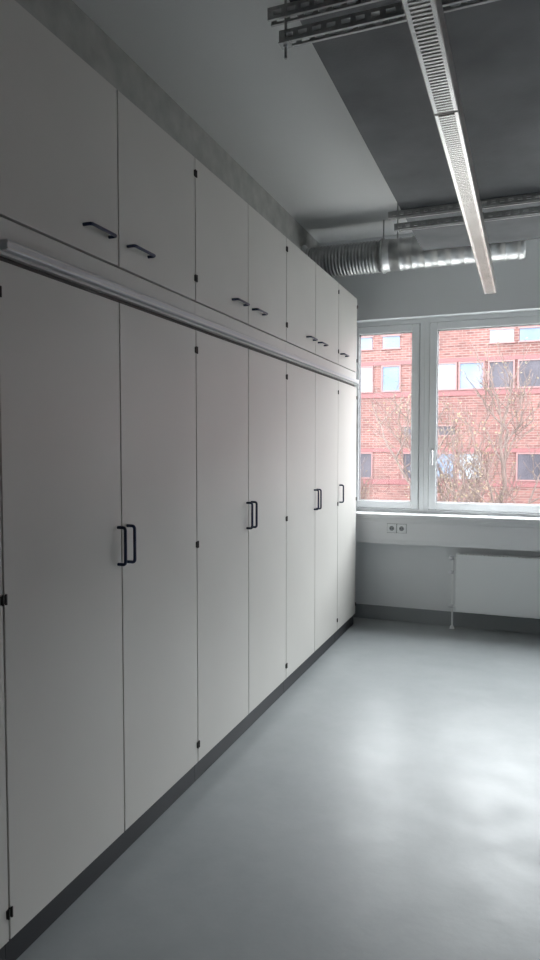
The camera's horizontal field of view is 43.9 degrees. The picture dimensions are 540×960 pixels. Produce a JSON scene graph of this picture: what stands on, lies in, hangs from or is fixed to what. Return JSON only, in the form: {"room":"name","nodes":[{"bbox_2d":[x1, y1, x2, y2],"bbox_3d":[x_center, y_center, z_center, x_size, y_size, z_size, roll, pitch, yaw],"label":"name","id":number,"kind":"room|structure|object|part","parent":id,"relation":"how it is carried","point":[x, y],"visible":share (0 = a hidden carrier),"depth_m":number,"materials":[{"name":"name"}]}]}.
{"room":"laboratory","nodes":[
{"label":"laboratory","id":0,"kind":"room"},
{"bbox_2d":[15,0,319,249],"bbox_3d":[-1.166,-0.269,2.246,0.200,3.390,8.970,1,3,21],"label":"wall","id":1,"kind":"structure","parent":0,"point":[64,19],"depth_m":3.39,"materials":[{"name":"paint"}]},
{"bbox_2d":[0,0,196,300],"bbox_3d":[-0.714,-1.083,2.467,0.438,0.625,1.194,1,3,21],"label":"upper cabinet","id":2,"kind":"object","parent":1,"relation":"attached to","point":[83,168],"visible":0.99,"depth_m":2.23,"materials":[{"name":"white laminate"}]},
{"bbox_3d":[-0.661,-1.069,2.127,0.019,0.622,0.591,1,3,21],"label":"door","id":3,"kind":"part","parent":2,"relation":"part of","materials":[{"name":"white laminate"}]},
{"bbox_3d":[-0.576,-0.851,2.283,0.040,0.012,0.157,1,3,21],"label":"bow handle","id":4,"kind":"part","parent":2,"relation":"part of","materials":[{"name":"black metal"}]},
{"bbox_3d":[-0.482,-0.862,2.525,0.040,0.012,0.157,1,3,21],"label":"bow handle","id":5,"kind":"part","parent":2,"relation":"part of","materials":[{"name":"black metal"}]},
{"bbox_3d":[-0.446,-1.094,2.684,0.019,0.622,0.591,1,3,21],"label":"door","id":6,"kind":"part","parent":2,"relation":"part of","materials":[{"name":"white laminate"}]},
{"bbox_2d":[194,158,286,340],"bbox_3d":[-0.283,-1.134,3.581,0.438,0.625,1.194,1,3,21],"label":"upper cabinet","id":7,"kind":"object","parent":1,"relation":"attached to","point":[240,256],"visible":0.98,"depth_m":3.38,"materials":[{"name":"white laminate"}]},
{"bbox_3d":[-0.231,-1.120,3.241,0.019,0.622,0.591,1,3,21],"label":"door","id":8,"kind":"part","parent":7,"relation":"part of","materials":[{"name":"white laminate"}]},
{"bbox_3d":[-0.145,-0.902,3.397,0.040,0.012,0.157,1,3,21],"label":"bow handle","id":9,"kind":"part","parent":7,"relation":"part of","materials":[{"name":"black metal"}]},
{"bbox_3d":[-0.052,-0.913,3.639,0.040,0.012,0.157,1,3,21],"label":"bow handle","id":10,"kind":"part","parent":7,"relation":"part of","materials":[{"name":"black metal"}]},
{"bbox_3d":[-0.016,-1.146,3.798,0.019,0.622,0.591,1,3,21],"label":"door","id":11,"kind":"part","parent":7,"relation":"part of","materials":[{"name":"white laminate"}]},
{"bbox_2d":[284,238,338,363],"bbox_3d":[0.147,-1.186,4.695,0.438,0.625,1.194,1,3,21],"label":"upper cabinet","id":12,"kind":"object","parent":1,"relation":"attached to","point":[312,295],"visible":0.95,"depth_m":4.52,"materials":[{"name":"white laminate"}]},
{"bbox_3d":[0.199,-1.172,4.355,0.019,0.622,0.591,1,3,21],"label":"door","id":13,"kind":"part","parent":12,"relation":"part of","materials":[{"name":"white laminate"}]},
{"bbox_3d":[0.285,-0.954,4.510,0.040,0.012,0.157,1,3,21],"label":"bow handle","id":14,"kind":"part","parent":12,"relation":"part of","materials":[{"name":"black metal"}]},
{"bbox_3d":[0.414,-1.197,4.912,0.019,0.622,0.591,1,3,21],"label":"door","id":15,"kind":"part","parent":12,"relation":"part of","materials":[{"name":"white laminate"}]},
{"bbox_2d":[337,284,357,371],"bbox_3d":[0.470,-1.224,5.530,0.438,0.625,0.596,1,3,21],"label":"upper cabinet","id":16,"kind":"object","parent":1,"relation":"attached to","point":[347,309],"visible":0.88,"depth_m":5.44,"materials":[{"name":"white laminate"}]},
{"bbox_2d":[72,0,412,243],"bbox_3d":[1.913,-2.007,0.976,6.800,0.200,8.970,1,3,21],"label":"ceiling","id":17,"kind":"structure","parent":0,"point":[286,123],"depth_m":3.58,"materials":[{"name":"paint"}]},
{"bbox_2d":[267,0,498,59],"bbox_3d":[1.383,-1.687,1.787,2.960,0.515,0.062,1,3,21],"label":"cable tray","id":18,"kind":"object","parent":17,"relation":"hanging from","point":[368,17],"visible":0.96,"depth_m":2.24,"materials":[{"name":"metal"}]},
{"bbox_3d":[0.054,-1.500,2.310,0.040,0.004,0.040,1,3,21],"label":"washer plate","id":19,"kind":"part","parent":18,"relation":"part of","materials":[{"name":"silver metal"}]},
{"bbox_3d":[0.054,-1.710,2.300,0.010,0.513,0.010,1,3,21],"label":"threaded rod","id":20,"kind":"part","parent":18,"relation":"part of","materials":[{"name":"silver metal"}]},
{"bbox_2d":[301,220,525,277],"bbox_3d":[1.120,-1.888,5.382,1.754,0.444,0.310,1,3,21],"label":"ventilation duct","id":21,"kind":"object","parent":17,"relation":"attached to","point":[383,255],"visible":0.77,"depth_m":5.33,"materials":[{"name":"silver metal"}]},
{"bbox_2d":[388,193,539,238],"bbox_3d":[2.145,-1.778,3.758,2.960,0.515,0.062,1,3,21],"label":"support","id":22,"kind":"object","parent":17,"relation":"hanging from","point":[496,202],"visible":0.83,"depth_m":4.13,"materials":[{"name":"metal"}]},
{"bbox_3d":[0.816,-1.801,4.271,0.010,0.513,0.010,1,3,21],"label":"threaded rod","id":23,"kind":"part","parent":22,"relation":"part of","materials":[{"name":"silver metal"}]},
{"bbox_2d":[434,93,496,293],"bbox_3d":[1.144,-1.459,3.707,0.084,0.222,2.922,1,3,21],"label":"ceiling light","id":24,"kind":"object","parent":22,"relation":"hanging from","point":[451,126],"visible":0.98,"depth_m":3.01,"materials":[{"name":"metal"}]},
{"bbox_3d":[0.593,-1.592,-0.259,2.960,0.515,0.062,1,3,21],"label":"support","id":25,"kind":"object","parent":17,"relation":"hanging from","visible":0},
{"bbox_2d":[289,0,539,250],"bbox_3d":[1.444,-1.613,1.975,2.780,0.020,5.660,1,3,21],"label":"acoustic panel","id":26,"kind":"object","parent":25,"relation":"on","point":[376,73],"visible":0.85,"depth_m":2.95,"materials":[{"name":"grey"}]},
{"bbox_2d":[401,0,458,114],"bbox_3d":[0.089,-1.333,0.977,0.084,0.222,2.920,1,3,21],"label":"ceiling light","id":27,"kind":"object","parent":25,"relation":"hanging from","point":[426,22],"visible":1,"depth_m":1.99,"materials":[{"name":"metal"}]},
{"bbox_2d":[16,617,539,959],"bbox_3d":[1.913,1.579,1.142,6.800,0.200,8.970,1,3,21],"label":"floor","id":28,"kind":"structure","parent":0,"point":[385,805],"depth_m":2.67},
{"bbox_2d":[0,494,9,959],"bbox_3d":[-1.144,0.374,1.419,0.438,2.182,1.194,1,3,21],"label":"storage cabinet","id":29,"kind":"object","parent":28,"relation":"on","point":[4,911],"visible":1,"depth_m":1.92,"materials":[{"name":"white laminate"}]},
{"bbox_2d":[0,217,198,959],"bbox_3d":[-0.714,0.322,2.532,0.438,2.182,1.194,1,3,21],"label":"storage cabinet","id":30,"kind":"object","parent":28,"relation":"on","point":[99,543],"visible":0.99,"depth_m":2.28,"materials":[{"name":"white laminate"}]},
{"bbox_3d":[-0.661,0.351,2.193,0.019,1.961,0.591,1,3,21],"label":"door","id":31,"kind":"part","parent":30,"relation":"part of","materials":[{"name":"white laminate"}]},
{"bbox_3d":[-0.537,0.240,2.434,0.040,0.147,0.012,1,3,21],"label":"bow handle","id":32,"kind":"part","parent":30,"relation":"part of","materials":[{"name":"black metal"}]},
{"bbox_3d":[-0.515,0.238,2.491,0.040,0.147,0.012,1,3,21],"label":"bow handle","id":33,"kind":"part","parent":30,"relation":"part of","materials":[{"name":"black metal"}]},
{"bbox_3d":[-0.446,0.326,2.750,0.019,1.961,0.591,1,3,21],"label":"door","id":34,"kind":"part","parent":30,"relation":"part of","materials":[{"name":"white laminate"}]},
{"bbox_2d":[0,239,358,383],"bbox_3d":[0.004,-0.748,3.810,0.028,0.031,4.160,1,3,21],"label":"ladder rail","id":35,"kind":"object","parent":30,"relation":"attached to","point":[6,245],"visible":1,"depth_m":2.49,"materials":[{"name":"silver metal"}]},
{"bbox_2d":[192,302,286,780],"bbox_3d":[-0.283,0.271,3.646,0.438,2.182,1.194,1,3,21],"label":"storage cabinet","id":36,"kind":"object","parent":28,"relation":"on","point":[241,518],"visible":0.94,"depth_m":3.45,"materials":[{"name":"white laminate"}]},
{"bbox_3d":[-0.231,0.300,3.307,0.019,1.961,0.591,1,3,21],"label":"door","id":37,"kind":"part","parent":36,"relation":"part of","materials":[{"name":"white laminate"}]},
{"bbox_3d":[-0.107,0.189,3.547,0.040,0.147,0.012,1,3,21],"label":"bow handle","id":38,"kind":"part","parent":36,"relation":"part of","materials":[{"name":"black metal"}]},
{"bbox_3d":[-0.085,0.186,3.604,0.040,0.147,0.012,1,3,21],"label":"bow handle","id":39,"kind":"part","parent":36,"relation":"part of","materials":[{"name":"black metal"}]},
{"bbox_3d":[-0.016,0.274,3.864,0.019,1.961,0.591,1,3,21],"label":"door","id":40,"kind":"part","parent":36,"relation":"part of","materials":[{"name":"white laminate"}]},
{"bbox_2d":[283,342,338,692],"bbox_3d":[0.147,0.219,4.760,0.438,2.182,1.194,1,3,21],"label":"storage cabinet","id":41,"kind":"object","parent":28,"relation":"on","point":[311,393],"visible":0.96,"depth_m":4.60,"materials":[{"name":"white laminate"}]},
{"bbox_3d":[0.199,0.248,4.420,0.019,1.961,0.591,1,3,21],"label":"door","id":42,"kind":"part","parent":41,"relation":"part of","materials":[{"name":"white laminate"}]},
{"bbox_3d":[0.324,0.137,4.661,0.040,0.147,0.012,1,3,21],"label":"bow handle","id":43,"kind":"part","parent":41,"relation":"part of","materials":[{"name":"black metal"}]},
{"bbox_3d":[0.345,0.135,4.718,0.040,0.147,0.012,1,3,21],"label":"bow handle","id":44,"kind":"part","parent":41,"relation":"part of","materials":[{"name":"black metal"}]},
{"bbox_3d":[0.414,0.223,4.977,0.019,1.961,0.591,1,3,21],"label":"door","id":45,"kind":"part","parent":41,"relation":"part of","materials":[{"name":"white laminate"}]},
{"bbox_2d":[335,365,356,641],"bbox_3d":[0.470,0.180,5.595,0.438,2.182,0.596,1,3,21],"label":"storage cabinet","id":46,"kind":"object","parent":28,"relation":"on","point":[347,396],"visible":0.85,"depth_m":5.51,"materials":[{"name":"white laminate"}]},
{"bbox_3d":[0.566,0.108,5.288,0.040,0.147,0.012,1,3,21],"label":"bow handle","id":47,"kind":"part","parent":46,"relation":"part of","materials":[{"name":"black metal"}]},
{"bbox_2d":[448,553,539,628],"bbox_3d":[2.310,0.957,5.434,1.667,0.645,0.129,1,3,21],"label":"radiator","id":48,"kind":"object","parent":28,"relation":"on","point":[501,585],"visible":1,"depth_m":5.53,"materials":[{"name":"metal"}]},
{"bbox_3d":[2.344,0.880,5.436,1.607,0.490,0.015,1,3,21],"label":"panel","id":49,"kind":"part","parent":48,"relation":"part of","materials":[{"name":"white metal"}]},
{"bbox_2d":[463,554,539,558],"bbox_3d":[2.331,0.645,5.391,1.607,0.010,0.060,1,3,21],"label":"grille","id":50,"kind":"object","parent":48,"relation":"attached to","point":[465,556],"depth_m":5.55,"materials":[{"name":"white metal"}]},
{"bbox_2d":[320,233,539,618],"bbox_3d":[3.482,-0.402,5.123,6.400,3.390,0.250,1,3,21],"label":"wall","id":51,"kind":"structure","parent":0,"point":[393,575],"depth_m":5.83,"materials":[{"name":"paint"}]},
{"bbox_2d":[354,318,424,512],"bbox_3d":[1.046,-0.563,6.060,0.694,1.725,0.084,1,3,21],"label":"window","id":52,"kind":"structure","parent":51,"relation":"in","point":[421,321],"depth_m":5.94,"materials":[{"name":"white plastic"}]},
{"bbox_2d":[359,332,411,501],"bbox_3d":[1.044,-0.563,6.055,0.474,1.505,0.054,1,3,21],"label":"bead","id":53,"kind":"object","parent":52,"relation":"attached to","point":[397,332],"visible":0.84,"depth_m":6.11},
{"bbox_3d":[1.042,-0.563,6.050,0.602,1.633,0.064,1,3,21],"label":"sash","id":54,"kind":"part","parent":52,"relation":"part of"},
{"bbox_2d":[362,387,419,508],"bbox_3d":[1.050,-0.564,6.071,0.610,1.641,0.040,1,3,21],"label":"gasket","id":55,"kind":"object","parent":52,"relation":"attached to","point":[419,387],"visible":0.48,"depth_m":5.97,"materials":[{"name":"grey rubber"}]},
{"bbox_2d":[353,604,539,633],"bbox_3d":[3.438,1.234,5.075,6.365,0.125,0.012,1,3,21],"label":"baseboard","id":56,"kind":"structure","parent":51,"relation":"attached to","point":[436,617],"depth_m":5.80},
{"bbox_2d":[356,517,539,550],"bbox_3d":[3.432,0.487,4.991,6.330,0.225,0.103,1,3,21],"label":"duct","id":57,"kind":"object","parent":51,"relation":"attached to","point":[444,533],"visible":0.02,"depth_m":5.66,"materials":[{"name":"white metal"}]},
{"bbox_2d":[387,523,406,532],"bbox_3d":[1.101,0.421,5.825,0.169,0.080,0.014,1,3,21],"label":"power outlet","id":58,"kind":"object","parent":57,"relation":"attached to","point":[391,528],"visible":1,"depth_m":5.83,"materials":[{"name":"white plastic"}]},
{"bbox_3d":[1.063,0.420,5.842,0.080,0.076,0.010,1,3,21],"label":"plate","id":59,"kind":"part","parent":58,"relation":"part of","materials":[{"name":"white plastic"}]},
{"bbox_3d":[1.142,0.422,5.811,0.080,0.076,0.010,1,3,21],"label":"plate","id":60,"kind":"part","parent":58,"relation":"part of","materials":[{"name":"white plastic"}]},
{"bbox_2d":[356,511,539,523],"bbox_3d":[3.451,0.353,5.020,6.340,0.034,0.230,1,3,21],"label":"window sill","id":61,"kind":"structure","parent":51,"relation":"attached to","point":[372,514],"depth_m":5.68,"materials":[{"name":"white stone"}]},
{"bbox_2d":[423,310,539,516],"bbox_3d":[2.052,-0.544,5.640,1.486,1.725,0.143,1,3,21],"label":"window","id":62,"kind":"structure","parent":51,"relation":"in","point":[428,321],"depth_m":5.84,"materials":[{"name":"white plastic"}]},
{"bbox_3d":[1.415,-0.195,5.854,0.018,0.129,0.054,1,3,21],"label":"handle","id":63,"kind":"part","parent":62,"relation":"part of","materials":[{"name":"silver metal"}]},
{"bbox_3d":[2.059,-0.545,5.658,1.394,1.633,0.064,1,3,21],"label":"sash","id":64,"kind":"part","parent":62,"relation":"part of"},
{"bbox_2d":[436,324,539,504],"bbox_3d":[2.061,-0.545,5.663,1.266,1.505,0.054,1,3,21],"label":"bead","id":65,"kind":"object","parent":62,"relation":"attached to","point":[525,324],"visible":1,"depth_m":5.84},
{"label":"outside","id":66,"kind":"structure","parent":0,"visible":0},
{"bbox_3d":[13.764,4.474,35.917,120.000,0.200,63.530,1,3,21],"label":"ground","id":67,"kind":"structure","parent":66,"visible":0},
{"bbox_2d":[360,441,380,499],"bbox_3d":[2.465,1.518,21.933,4.107,7.016,4.543,-1,3,-12],"label":"bare tree","id":68,"kind":"object","parent":67,"relation":"on","point":[364,489],"visible":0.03,"depth_m":21.77,"materials":[{"name":"brown plant"}]},
{"bbox_2d":[360,325,539,503],"bbox_3d":[11.880,-2.292,30.714,64.000,13.800,10.000,1,3,21],"label":"facade","id":69,"kind":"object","parent":67,"relation":"on","point":[452,344],"visible":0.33,"depth_m":26.97,"materials":[{"name":"red brick"}]},
{"bbox_2d":[360,354,539,486],"bbox_3d":[10.071,-2.196,26.026,64.000,12.200,0.050,1,3,21],"label":"string course","id":70,"kind":"object","parent":69,"relation":"attached to","point":[534,390],"visible":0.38,"depth_m":26.93,"materials":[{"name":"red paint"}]},
{"bbox_2d":[361,326,539,481],"bbox_3d":[5.873,-2.550,27.631,64.520,12.320,0.090,1,3,21],"label":"frames","id":71,"kind":"object","parent":69,"relation":"attached to","point":[382,366],"visible":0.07,"depth_m":26.88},
{"bbox_2d":[361,327,539,479],"bbox_3d":[5.882,-2.551,27.654,64.400,12.200,0.040,1,3,21],"label":"building windows","id":72,"kind":"structure","parent":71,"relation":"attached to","point":[446,371],"depth_m":26.75,"materials":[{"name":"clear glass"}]},
{"bbox_2d":[363,332,539,503],"bbox_3d":[4.775,0.923,15.570,4.745,8.783,5.337,-1,3,-18],"label":"bare tree","id":73,"kind":"object","parent":67,"relation":"on","point":[470,498],"visible":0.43,"depth_m":15.73,"materials":[{"name":"brown plant"}]}
]}

